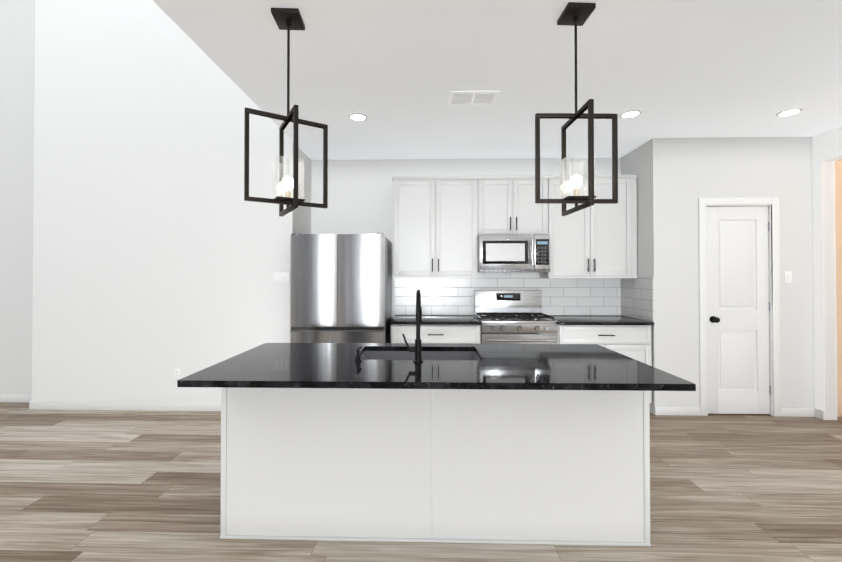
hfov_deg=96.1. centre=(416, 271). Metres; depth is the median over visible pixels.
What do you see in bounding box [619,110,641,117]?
recessed light
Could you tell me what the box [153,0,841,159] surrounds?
ceiling
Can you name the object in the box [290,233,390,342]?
refrigerator
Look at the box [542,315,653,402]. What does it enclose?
base cabinet
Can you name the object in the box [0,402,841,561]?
floor
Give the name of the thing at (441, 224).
upper cabinet
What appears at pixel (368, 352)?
sink
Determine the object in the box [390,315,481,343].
base cabinet
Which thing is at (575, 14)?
pendant light
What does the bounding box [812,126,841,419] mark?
wall
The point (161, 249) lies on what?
wall
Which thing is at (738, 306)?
pantry door
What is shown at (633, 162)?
wall
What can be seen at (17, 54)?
wall
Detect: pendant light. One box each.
[244,7,327,216]
[535,2,617,215]
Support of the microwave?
attached to the upper cabinet at (508, 205)
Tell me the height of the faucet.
0.386 m
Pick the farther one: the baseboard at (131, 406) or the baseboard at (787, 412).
the baseboard at (131, 406)
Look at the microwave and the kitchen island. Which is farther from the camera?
the microwave
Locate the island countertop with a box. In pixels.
[177,343,695,392]
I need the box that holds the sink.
[365,349,472,356]
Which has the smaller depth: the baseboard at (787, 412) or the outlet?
the baseboard at (787, 412)
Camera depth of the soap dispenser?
2.04 m
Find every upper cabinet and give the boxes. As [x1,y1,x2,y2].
[392,176,479,277]
[480,175,551,277]
[552,174,636,277]
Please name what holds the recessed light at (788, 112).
in the ceiling
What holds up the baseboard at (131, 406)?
attached to the wall at (161, 249)
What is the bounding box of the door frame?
[698,198,780,416]
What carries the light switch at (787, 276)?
attached to the wall at (683, 175)
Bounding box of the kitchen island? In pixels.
[220,389,650,545]
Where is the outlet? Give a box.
[174,368,180,378]
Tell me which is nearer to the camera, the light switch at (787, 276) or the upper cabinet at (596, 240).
the light switch at (787, 276)
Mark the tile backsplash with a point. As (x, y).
(631, 297)
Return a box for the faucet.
[401,289,424,360]
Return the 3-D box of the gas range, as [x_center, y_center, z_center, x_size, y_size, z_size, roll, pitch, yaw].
[1.041,0.815,4.037,0.756,1.205,0.657,0,-1,1]
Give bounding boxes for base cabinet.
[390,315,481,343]
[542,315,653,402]
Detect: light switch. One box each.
[273,272,288,283]
[784,271,791,282]
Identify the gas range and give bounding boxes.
[474,290,557,343]
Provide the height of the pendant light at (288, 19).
1.030 m
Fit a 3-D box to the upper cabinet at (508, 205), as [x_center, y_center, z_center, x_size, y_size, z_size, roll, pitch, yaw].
[1.045,-0.477,4.224,0.752,1.103,0.348,0,-1,1]
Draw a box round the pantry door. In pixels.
[706,206,770,413]
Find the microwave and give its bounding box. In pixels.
[478,234,549,271]
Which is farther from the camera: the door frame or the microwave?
the microwave
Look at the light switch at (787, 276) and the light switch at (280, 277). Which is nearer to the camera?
the light switch at (787, 276)
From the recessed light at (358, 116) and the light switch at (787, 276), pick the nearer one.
the recessed light at (358, 116)
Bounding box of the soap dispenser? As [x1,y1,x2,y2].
[354,346,361,361]
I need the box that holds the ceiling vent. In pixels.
[448,91,499,104]
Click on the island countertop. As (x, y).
(571, 368)
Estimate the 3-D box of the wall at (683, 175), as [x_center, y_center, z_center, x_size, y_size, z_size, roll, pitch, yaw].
[3.700,0.045,3.771,2.690,2.740,0.120,0,-1,1]
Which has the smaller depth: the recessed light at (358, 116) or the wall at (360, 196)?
the recessed light at (358, 116)
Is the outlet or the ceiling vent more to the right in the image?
the ceiling vent
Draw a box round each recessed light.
[348,113,366,120]
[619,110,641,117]
[776,108,802,116]
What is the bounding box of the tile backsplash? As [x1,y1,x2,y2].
[395,273,653,321]
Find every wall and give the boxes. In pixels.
[0,0,34,393]
[32,0,310,402]
[311,158,620,319]
[621,143,646,318]
[646,137,841,416]
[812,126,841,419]
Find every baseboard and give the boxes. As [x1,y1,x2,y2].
[0,394,220,410]
[655,406,823,419]

